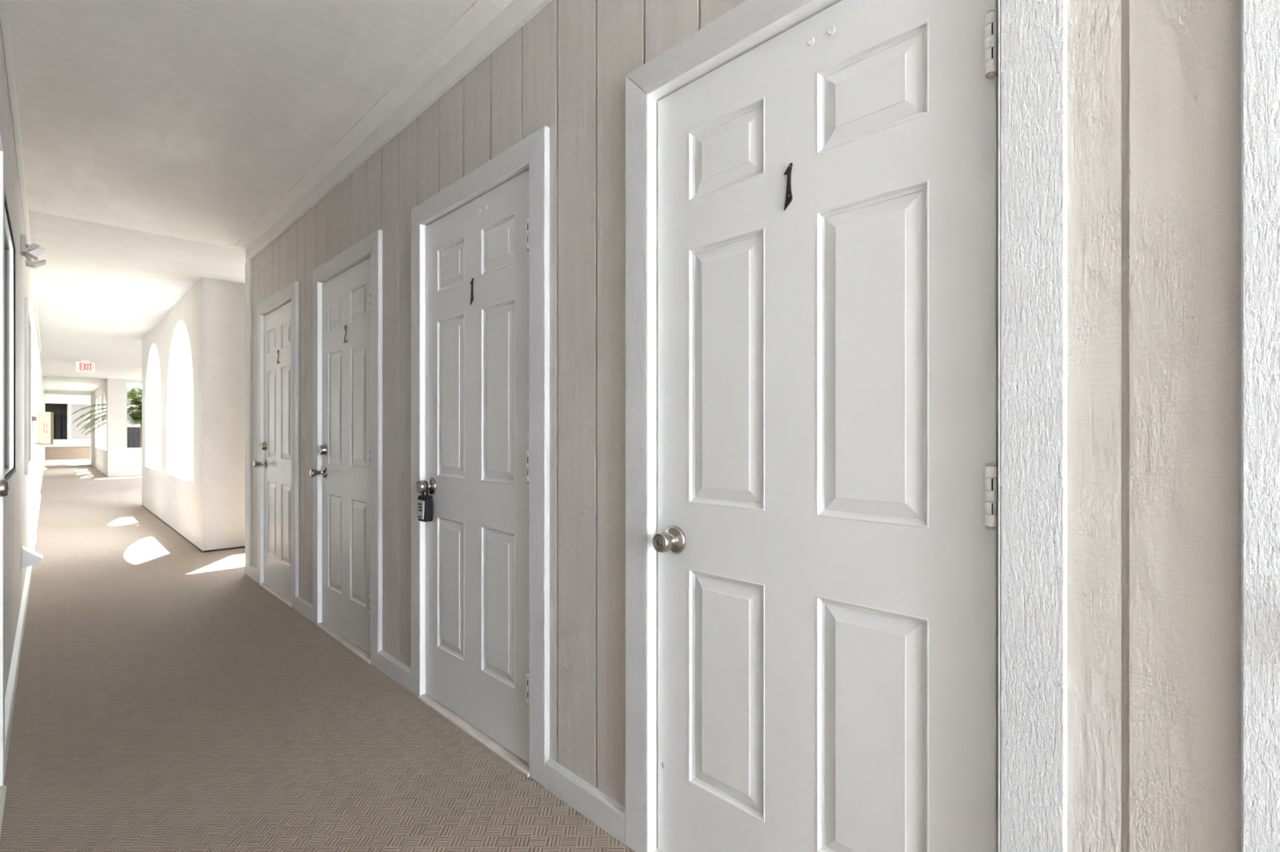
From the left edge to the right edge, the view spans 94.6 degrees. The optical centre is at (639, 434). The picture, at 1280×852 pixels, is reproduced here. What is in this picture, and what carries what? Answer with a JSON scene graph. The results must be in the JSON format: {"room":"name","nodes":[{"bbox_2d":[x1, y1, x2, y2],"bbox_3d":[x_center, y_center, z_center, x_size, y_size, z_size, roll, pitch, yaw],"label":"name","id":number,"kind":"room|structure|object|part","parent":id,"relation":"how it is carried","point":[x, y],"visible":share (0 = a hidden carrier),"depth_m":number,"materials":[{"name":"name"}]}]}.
{"room":"apartment building corridor","nodes":[
{"label":"apartment building corridor","id":0,"kind":"room"},
{"bbox_2d":[0,25,39,696],"bbox_3d":[-4.263,-0.180,3.868,0.309,2.645,18.500,0,0,-45],"label":"wall","id":1,"kind":"structure","parent":0,"point":[18,503],"depth_m":3.20,"materials":[{"name":"white paint"}]},
{"bbox_2d":[0,106,8,838],"bbox_3d":[-1.802,0.071,1.565,0.996,2.141,0.154,0,0,45],"label":"door","id":2,"kind":"structure","parent":1,"relation":"in","point":[4,487],"depth_m":1.90,"materials":[{"name":"paint"}]},
{"bbox_3d":[-1.765,-0.956,1.602,0.994,0.087,0.020,0,0,45],"label":"casing","id":3,"kind":"part","parent":2,"relation":"part of","materials":[{"name":"white wood"}]},
{"bbox_3d":[-2.015,0.169,1.840,0.074,0.074,0.062,0,0,45],"label":"knob","id":4,"kind":"part","parent":2,"relation":"part of","materials":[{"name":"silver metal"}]},
{"bbox_3d":[-2.086,0.071,1.924,0.087,2.141,0.020,0,0,45],"label":"casing","id":5,"kind":"part","parent":2,"relation":"part of","materials":[{"name":"white wood"}]},
{"bbox_2d":[4,195,15,479],"bbox_3d":[-2.740,-0.377,2.528,1.150,1.103,0.059,0,0,45],"label":"window","id":6,"kind":"structure","parent":1,"relation":"in","point":[10,251],"depth_m":2.93,"materials":[{"name":"glass"}]},
{"bbox_3d":[-2.944,-0.377,2.725,0.567,1.083,0.004,0,0,45],"label":"pane","id":7,"kind":"part","parent":6,"relation":"part of","materials":[{"name":"clear glass"}]},
{"bbox_3d":[-2.735,-0.377,2.533,1.150,1.103,0.008,0,0,45],"label":"sash","id":8,"kind":"part","parent":6,"relation":"part of","materials":[{"name":"white wood"}]},
{"bbox_2d":[4,186,16,250],"bbox_3d":[-2.748,-0.938,2.576,0.006,0.020,1.270,0,0,-45],"label":"trim","id":9,"kind":"structure","parent":1,"relation":"attached to","point":[5,187],"depth_m":2.54,"materials":[{"name":"white wood"}]},
{"bbox_2d":[5,470,17,491],"bbox_3d":[-2.747,0.205,2.577,0.010,0.049,1.270,0,0,-45],"label":"trim","id":10,"kind":"structure","parent":1,"relation":"attached to","point":[12,478],"depth_m":2.62,"materials":[{"name":"white wood"}]},
{"bbox_2d":[15,250,16,469],"bbox_3d":[-3.162,-0.377,2.990,0.006,1.103,0.100,0,0,-45],"label":"trim","id":11,"kind":"structure","parent":1,"relation":"attached to","point":[15,251],"depth_m":2.97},
{"bbox_2d":[0,0,41,351],"bbox_3d":[-4.146,-1.488,3.986,0.024,0.030,18.500,0,0,-45],"label":"trim","id":12,"kind":"structure","parent":1,"relation":"attached to","point":[5,24],"depth_m":2.74,"materials":[{"name":"paint"}]},
{"bbox_2d":[4,493,40,773],"bbox_3d":[-4.147,1.097,3.985,0.020,0.091,18.500,0,0,-45],"label":"baseboard","id":13,"kind":"structure","parent":1,"relation":"attached to","point":[11,691],"depth_m":2.81,"materials":[{"name":"paint"}]},
{"bbox_2d":[24,297,31,475],"bbox_3d":[-4.754,-0.341,4.551,1.100,1.255,0.073,0,0,45],"label":"window","id":14,"kind":"structure","parent":1,"relation":"in","point":[27,311],"depth_m":4.18,"materials":[{"name":"paint"}]},
{"bbox_3d":[-4.374,-0.341,4.210,0.080,1.255,0.018,0,0,45],"label":"casing","id":15,"kind":"part","parent":14,"relation":"part of","materials":[{"name":"paint"}]},
{"bbox_3d":[-4.735,0.247,4.571,1.100,0.080,0.018,0,0,45],"label":"casing","id":16,"kind":"part","parent":14,"relation":"part of","materials":[{"name":"paint"}]},
{"bbox_3d":[-4.735,-0.928,4.571,1.100,0.080,0.018,0,0,45],"label":"casing","id":17,"kind":"part","parent":14,"relation":"part of","materials":[{"name":"paint"}]},
{"bbox_3d":[-5.095,-0.341,4.931,0.080,1.255,0.018,0,0,45],"label":"casing","id":18,"kind":"part","parent":14,"relation":"part of","materials":[{"name":"paint"}]},
{"bbox_2d":[21,546,43,569],"bbox_3d":[-3.912,0.785,3.803,0.170,0.131,0.095,0,0,45],"label":"vent hood","id":19,"kind":"object","parent":1,"relation":"attached to","point":[29,557],"visible":1,"depth_m":3.74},
{"bbox_2d":[20,234,46,268],"bbox_3d":[-3.793,-1.139,3.696,0.119,0.177,0.112,0,0,45],"label":"light","id":20,"kind":"object","parent":1,"relation":"attached to","point":[34,251],"visible":1,"depth_m":3.67,"materials":[{"name":"white metal"}]},
{"bbox_3d":[-3.828,-1.173,3.667,0.110,0.110,0.022,0,0,45],"label":"plate","id":21,"kind":"part","parent":20,"relation":"part of","materials":[{"name":"white metal"}]},
{"bbox_2d":[26,244,39,252],"bbox_3d":[-3.792,-1.157,3.693,0.105,0.052,0.054,0,0,45],"label":"hood","id":22,"kind":"object","parent":20,"relation":"attached to","point":[33,247],"depth_m":3.66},
{"bbox_3d":[-3.785,-1.072,3.700,0.105,0.042,0.090,0,0,45],"label":"lamp shade","id":23,"kind":"part","parent":20,"relation":"part of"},
{"bbox_2d":[31,416,36,432],"bbox_3d":[-6.086,-0.099,5.935,0.060,0.162,0.037,0,0,45],"label":"bell","id":24,"kind":"object","parent":1,"relation":"attached to","point":[33,418],"visible":0.9,"depth_m":5.92,"materials":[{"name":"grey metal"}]},
{"bbox_2d":[31,336,39,546],"bbox_3d":[-6.532,0.071,6.309,0.994,2.141,0.174,0,0,45],"label":"door","id":25,"kind":"structure","parent":1,"relation":"in","point":[33,342],"depth_m":5.99,"materials":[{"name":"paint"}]},
{"bbox_3d":[-6.181,0.071,6.019,0.087,2.141,0.020,0,0,45],"label":"casing","id":26,"kind":"part","parent":25,"relation":"part of","materials":[{"name":"white wood"}]},
{"bbox_2d":[39,412,53,444],"bbox_3d":[-10.081,-0.104,10.027,0.343,0.547,0.175,0,0,45],"label":"upper cabinet","id":27,"kind":"object","parent":1,"relation":"attached to","point":[46,419],"visible":0.89,"depth_m":9.91,"materials":[{"name":"beige wood"}]},
{"bbox_2d":[39,351,44,493],"bbox_3d":[-12.737,-0.313,9.113,4.875,2.910,37.500,0,0,-45],"label":"wall","id":28,"kind":"structure","parent":0,"point":[42,395],"depth_m":12.81,"materials":[{"name":"beige paint"}]},
{"bbox_2d":[41,465,47,471],"bbox_3d":[-13.122,0.742,13.012,0.170,0.131,0.095,0,0,45],"label":"vent hood","id":29,"kind":"object","parent":28,"relation":"attached to","point":[43,468],"visible":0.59,"depth_m":12.95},
{"bbox_2d":[44,396,90,463],"bbox_3d":[-23.041,-0.188,23.946,1.520,2.660,0.150,0,0,-45],"label":"wall","id":30,"kind":"structure","parent":0,"point":[63,451],"depth_m":23.85,"materials":[{"name":"white paint"}]},
{"bbox_3d":[-23.091,0.344,23.897,1.380,0.285,0.150,0,0,-45],"label":"rail","id":31,"kind":"part","parent":30,"relation":"part of","materials":[{"name":"white paint"}]},
{"bbox_3d":[-23.094,0.752,23.900,1.380,0.530,0.060,0,0,-45],"label":"infill panel","id":32,"kind":"part","parent":30,"relation":"part of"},
{"bbox_3d":[-23.091,1.079,23.897,1.380,0.125,0.150,0,0,-45],"label":"rail","id":33,"kind":"part","parent":30,"relation":"part of","materials":[{"name":"white paint"}]},
{"bbox_3d":[-23.070,-0.518,23.896,0.057,1.440,0.080,0,0,-45],"label":"post","id":34,"kind":"part","parent":30,"relation":"part of","materials":[{"name":"white paint"}]},
{"bbox_2d":[90,378,122,476],"bbox_3d":[-17.649,-0.188,19.438,0.300,2.660,9.550,0,0,-45],"label":"wall","id":35,"kind":"structure","parent":0,"point":[106,442],"depth_m":16.14,"materials":[{"name":"beige paint"}]},
{"bbox_2d":[122,378,142,475],"bbox_3d":[-13.500,-0.188,17.047,2.185,2.660,0.300,0,0,-45],"label":"wall","id":36,"kind":"structure","parent":0,"point":[131,457],"depth_m":16.23,"materials":[{"name":"beige paint"}]},
{"bbox_2d":[142,277,244,552],"bbox_3d":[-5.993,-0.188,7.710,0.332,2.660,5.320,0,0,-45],"label":"wall","id":37,"kind":"structure","parent":0,"point":[193,357],"depth_m":5.93,"materials":[{"name":"beige paint"}]},
{"bbox_2d":[8,0,476,398],"bbox_3d":[-8.777,-1.645,12.719,6.425,0.315,38.000,0,0,-45],"label":"ceiling","id":38,"kind":"structure","parent":0,"point":[191,120],"depth_m":2.89,"materials":[{"name":"paint"}]},
{"bbox_2d":[75,360,94,373],"bbox_3d":[-11.301,-1.395,12.032,0.282,0.247,0.047,0,0,-45],"label":"exit sign","id":39,"kind":"object","parent":38,"relation":"hanging from","point":[84,366],"visible":1,"depth_m":12.01,"materials":[{"name":"white plastic"}]},
{"bbox_3d":[-5.742,-1.501,6.449,0.184,0.034,0.184,0,0,-45],"label":"recessed light","id":40,"kind":"object","parent":38,"relation":"in","visible":0},
{"bbox_2d":[105,294,123,298],"bbox_3d":[-5.742,-1.497,6.449,0.160,0.026,0.160,0,0,-45],"label":"diffuser","id":41,"kind":"object","parent":40,"relation":"attached to","point":[113,296],"depth_m":6.41,"materials":[{"name":"white plastic"}]},
{"bbox_2d":[0,462,635,851],"bbox_3d":[-9.351,1.152,11.791,3.750,0.020,36.900,0,0,-45],"label":"floor","id":42,"kind":"structure","parent":0,"point":[166,700],"depth_m":2.28,"materials":[{"name":"carpet"}]},
{"bbox_2d":[252,0,1240,851],"bbox_3d":[0.151,-0.180,1.697,0.309,2.645,9.186,0,0,-45],"label":"wall","id":43,"kind":"structure","parent":0,"point":[1153,86],"depth_m":0.92,"materials":[{"name":"beige wood"}]},
{"bbox_2d":[244,259,252,576],"bbox_3d":[-3.166,-0.131,4.802,0.050,2.545,0.144,0,0,-45],"label":"trim","id":44,"kind":"structure","parent":43,"relation":"attached to","point":[248,264],"depth_m":4.75,"materials":[{"name":"white wood"}]},
{"bbox_2d":[253,280,298,609],"bbox_3d":[-2.566,0.071,4.226,0.995,2.141,0.196,0,0,45],"label":"door","id":45,"kind":"structure","parent":43,"relation":"in","point":[277,464],"depth_m":4.22,"materials":[{"name":"paint"}]},
{"bbox_3d":[-2.909,0.071,4.524,0.087,2.141,0.020,0,0,45],"label":"casing","id":46,"kind":"part","parent":45,"relation":"part of","materials":[{"name":"white wood"}]},
{"bbox_3d":[-2.851,0.220,4.429,0.066,0.066,0.080,0,0,45],"label":"knob","id":47,"kind":"part","parent":45,"relation":"part of","materials":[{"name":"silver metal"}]},
{"bbox_3d":[-2.704,-0.690,4.346,0.203,0.151,0.009,0,0,45],"label":"raised panel","id":48,"kind":"part","parent":45,"relation":"part of","materials":[{"name":"paint"}]},
{"bbox_3d":[-2.704,-0.151,4.346,0.203,0.627,0.009,0,0,45],"label":"raised panel","id":49,"kind":"part","parent":45,"relation":"part of","materials":[{"name":"paint"}]},
{"bbox_3d":[-2.704,0.621,4.346,0.203,0.523,0.009,0,0,45],"label":"raised panel","id":50,"kind":"part","parent":45,"relation":"part of","materials":[{"name":"paint"}]},
{"bbox_3d":[-2.588,-0.956,4.203,0.993,0.087,0.020,0,0,45],"label":"casing","id":51,"kind":"part","parent":45,"relation":"part of","materials":[{"name":"white wood"}]},
{"bbox_3d":[-2.451,-0.690,4.092,0.203,0.151,0.009,0,0,45],"label":"raised panel","id":52,"kind":"part","parent":45,"relation":"part of","materials":[{"name":"paint"}]},
{"bbox_3d":[-2.451,-0.151,4.092,0.203,0.627,0.009,0,0,45],"label":"raised panel","id":53,"kind":"part","parent":45,"relation":"part of","materials":[{"name":"paint"}]},
{"bbox_3d":[-2.451,0.621,4.092,0.203,0.523,0.009,0,0,45],"label":"raised panel","id":54,"kind":"part","parent":45,"relation":"part of","materials":[{"name":"paint"}]},
{"bbox_3d":[-2.267,0.071,3.882,0.087,2.141,0.020,0,0,45],"label":"casing","id":55,"kind":"part","parent":45,"relation":"part of","materials":[{"name":"white wood"}]},
{"bbox_2d":[309,229,382,668],"bbox_3d":[-1.602,0.071,3.263,1.010,2.141,0.196,0,0,45],"label":"door","id":56,"kind":"structure","parent":43,"relation":"in","point":[346,472],"depth_m":3.22,"materials":[{"name":"paint"}]},
{"bbox_3d":[-1.951,0.071,3.566,0.087,2.141,0.020,0,0,45],"label":"casing","id":57,"kind":"part","parent":56,"relation":"part of","materials":[{"name":"white wood"}]},
{"bbox_3d":[-1.891,0.225,3.470,0.066,0.066,0.080,0,0,45],"label":"knob","id":58,"kind":"part","parent":56,"relation":"part of","materials":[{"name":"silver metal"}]},
{"bbox_3d":[-1.745,-0.690,3.387,0.203,0.151,0.009,0,0,45],"label":"raised panel","id":59,"kind":"part","parent":56,"relation":"part of","materials":[{"name":"paint"}]},
{"bbox_3d":[-1.745,-0.151,3.387,0.203,0.627,0.009,0,0,45],"label":"raised panel","id":60,"kind":"part","parent":56,"relation":"part of","materials":[{"name":"paint"}]},
{"bbox_3d":[-1.745,0.621,3.387,0.203,0.523,0.009,0,0,45],"label":"raised panel","id":61,"kind":"part","parent":56,"relation":"part of","materials":[{"name":"paint"}]},
{"bbox_3d":[-1.625,-0.956,3.240,1.008,0.087,0.020,0,0,45],"label":"casing","id":62,"kind":"part","parent":56,"relation":"part of","materials":[{"name":"white wood"}]},
{"bbox_3d":[-1.491,-0.690,3.133,0.203,0.151,0.009,0,0,45],"label":"raised panel","id":63,"kind":"part","parent":56,"relation":"part of","materials":[{"name":"paint"}]},
{"bbox_3d":[-1.491,-0.151,3.133,0.203,0.627,0.009,0,0,45],"label":"raised panel","id":64,"kind":"part","parent":56,"relation":"part of","materials":[{"name":"paint"}]},
{"bbox_3d":[-1.491,0.621,3.133,0.203,0.523,0.009,0,0,45],"label":"raised panel","id":65,"kind":"part","parent":56,"relation":"part of","materials":[{"name":"paint"}]},
{"bbox_3d":[-1.303,0.071,2.918,0.099,2.141,0.020,0,0,45],"label":"casing","id":66,"kind":"part","parent":56,"relation":"part of","materials":[{"name":"white wood"}]},
{"bbox_2d":[235,0,514,248],"bbox_3d":[0.027,-1.498,1.512,0.087,0.009,9.100,0,0,-45],"label":"trim","id":67,"kind":"structure","parent":43,"relation":"attached to","point":[481,13],"depth_m":2.64,"materials":[{"name":"paint"}]},
{"bbox_2d":[245,0,552,262],"bbox_3d":[0.035,-1.453,1.580,0.020,0.100,9.186,0,0,-45],"label":"trim","id":68,"kind":"structure","parent":43,"relation":"attached to","point":[518,13],"depth_m":2.56,"materials":[{"name":"paint"}]},
{"bbox_2d":[248,565,625,844],"bbox_3d":[0.079,1.097,1.536,0.020,0.089,9.062,0,0,-45],"label":"baseboard","id":69,"kind":"structure","parent":43,"relation":"attached to","point":[608,814],"depth_m":1.81,"materials":[{"name":"white wood"}]},
{"bbox_2d":[410,125,549,787],"bbox_3d":[-0.626,0.071,2.298,1.000,2.141,0.180,0,0,45],"label":"door","id":70,"kind":"structure","parent":43,"relation":"in","point":[480,244],"depth_m":2.22,"materials":[{"name":"paint"}]},
{"bbox_3d":[-0.977,0.071,2.592,0.088,2.141,0.020,0,0,45],"label":"casing","id":71,"kind":"part","parent":70,"relation":"part of","materials":[{"name":"white wood"}]},
{"bbox_2d":[417,480,433,521],"bbox_3d":[-0.913,0.281,2.502,0.072,0.172,0.040,0,0,42],"label":"padlock","id":72,"kind":"object","parent":70,"relation":"hanging from","point":[424,502],"visible":0.91,"depth_m":2.48,"materials":[{"name":"black metal"}]},
{"bbox_3d":[-0.910,0.220,2.501,0.074,0.074,0.062,0,0,45],"label":"knob","id":73,"kind":"part","parent":70,"relation":"part of","materials":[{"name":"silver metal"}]},
{"bbox_3d":[-0.770,-0.690,2.412,0.203,0.151,0.009,0,0,45],"label":"raised panel","id":74,"kind":"part","parent":70,"relation":"part of","materials":[{"name":"paint"}]},
{"bbox_3d":[-0.770,-0.151,2.412,0.203,0.627,0.009,0,0,45],"label":"raised panel","id":75,"kind":"part","parent":70,"relation":"part of","materials":[{"name":"paint"}]},
{"bbox_3d":[-0.770,0.621,2.412,0.203,0.523,0.009,0,0,45],"label":"raised panel","id":76,"kind":"part","parent":70,"relation":"part of","materials":[{"name":"paint"}]},
{"bbox_3d":[-0.655,-0.956,2.270,0.998,0.087,0.020,0,0,45],"label":"casing","id":77,"kind":"part","parent":70,"relation":"part of","materials":[{"name":"white wood"}]},
{"bbox_3d":[-0.516,-0.690,2.158,0.203,0.151,0.009,0,0,45],"label":"raised panel","id":78,"kind":"part","parent":70,"relation":"part of","materials":[{"name":"paint"}]},
{"bbox_3d":[-0.516,-0.151,2.158,0.203,0.627,0.009,0,0,45],"label":"raised panel","id":79,"kind":"part","parent":70,"relation":"part of","materials":[{"name":"paint"}]},
{"bbox_3d":[-0.516,0.621,2.158,0.203,0.523,0.009,0,0,45],"label":"raised panel","id":80,"kind":"part","parent":70,"relation":"part of","materials":[{"name":"paint"}]},
{"bbox_3d":[-0.332,0.071,1.947,0.086,2.141,0.020,0,0,45],"label":"casing","id":81,"kind":"part","parent":70,"relation":"part of","materials":[{"name":"white wood"}]},
{"bbox_2d":[625,0,1066,851],"bbox_3d":[0.353,0.071,1.326,1.006,2.141,0.170,0,0,45],"label":"door","id":82,"kind":"structure","parent":43,"relation":"in","point":[846,220],"depth_m":1.22,"materials":[{"name":"paint"}]},
{"bbox_3d":[-0.005,0.071,1.620,0.084,2.141,0.020,0,0,45],"label":"casing","id":83,"kind":"part","parent":82,"relation":"part of","materials":[{"name":"white wood"}]},
{"bbox_3d":[0.070,0.278,1.535,0.074,0.074,0.062,0,0,45],"label":"knob","id":84,"kind":"part","parent":82,"relation":"part of","materials":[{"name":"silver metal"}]},
{"bbox_3d":[0.321,-0.956,1.294,1.004,0.087,0.020,0,0,45],"label":"casing","id":85,"kind":"part","parent":82,"relation":"part of","materials":[{"name":"white wood"}]},
{"bbox_3d":[0.210,-0.690,1.446,0.203,0.151,0.009,0,0,45],"label":"raised panel","id":86,"kind":"part","parent":82,"relation":"part of","materials":[{"name":"paint"}]},
{"bbox_3d":[0.210,-0.151,1.446,0.203,0.627,0.009,0,0,45],"label":"raised panel","id":87,"kind":"part","parent":82,"relation":"part of","materials":[{"name":"paint"}]},
{"bbox_3d":[0.210,0.621,1.446,0.203,0.523,0.009,0,0,45],"label":"raised panel","id":88,"kind":"part","parent":82,"relation":"part of","materials":[{"name":"paint"}]},
{"bbox_3d":[0.464,-0.690,1.192,0.203,0.151,0.009,0,0,45],"label":"raised panel","id":89,"kind":"part","parent":82,"relation":"part of","materials":[{"name":"paint"}]},
{"bbox_3d":[0.464,-0.151,1.192,0.203,0.627,0.009,0,0,45],"label":"raised panel","id":90,"kind":"part","parent":82,"relation":"part of","materials":[{"name":"paint"}]},
{"bbox_3d":[0.464,0.621,1.192,0.203,0.523,0.009,0,0,45],"label":"raised panel","id":91,"kind":"part","parent":82,"relation":"part of","materials":[{"name":"paint"}]},
{"bbox_3d":[0.645,0.071,0.970,0.090,2.141,0.020,0,0,45],"label":"casing","id":92,"kind":"part","parent":82,"relation":"part of","materials":[{"name":"white wood"}]},
{"bbox_2d":[1240,0,1279,851],"bbox_3d":[1.197,0.071,0.474,1.002,2.141,0.180,0,0,45],"label":"door","id":93,"kind":"structure","parent":43,"relation":"in","point":[1260,19],"depth_m":0.78,"materials":[{"name":"paint"}]},
{"label":"outside","id":94,"kind":"structure","parent":0,"visible":0},
{"bbox_3d":[-17.324,1.352,35.709,54.000,0.380,65.000,0,0,-45],"label":"garden","id":95,"kind":"object","parent":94,"visible":0},
{"bbox_2d":[44,383,142,439],"bbox_3d":[-25.244,-0.558,26.092,6.000,3.400,4.400,0,0,-45],"label":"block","id":96,"kind":"object","parent":95,"relation":"on","point":[60,411],"visible":0.19,"depth_m":27.25,"materials":[{"name":"white paint"}]},
{"bbox_3d":[-27.012,0.067,27.110,0.180,1.950,0.060,0,0,-45],"label":"door","id":97,"kind":"part","parent":96,"relation":"part of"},
{"bbox_3d":[-26.856,0.067,27.266,0.180,1.950,0.060,0,0,-45],"label":"door","id":98,"kind":"part","parent":96,"relation":"part of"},
{"bbox_3d":[-26.700,0.067,27.422,0.180,1.950,0.060,0,0,-45],"label":"door","id":99,"kind":"part","parent":96,"relation":"part of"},
{"bbox_2d":[71,387,142,448],"bbox_3d":[-14.968,-0.103,17.437,2.634,2.497,2.065,0,0,-45],"label":"palm tree","id":100,"kind":"object","parent":95,"relation":"on","point":[136,402],"visible":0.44,"depth_m":16.95,"materials":[{"name":"green plant"}]},
{"bbox_2d":[127,426,140,448],"bbox_3d":[-18.724,0.422,23.038,3.100,1.400,0.060,0,0,-45],"label":"fence","id":101,"kind":"object","parent":95,"relation":"on","point":[133,433],"visible":0.06,"depth_m":22.46,"materials":[{"name":"grey metal"}]}
]}

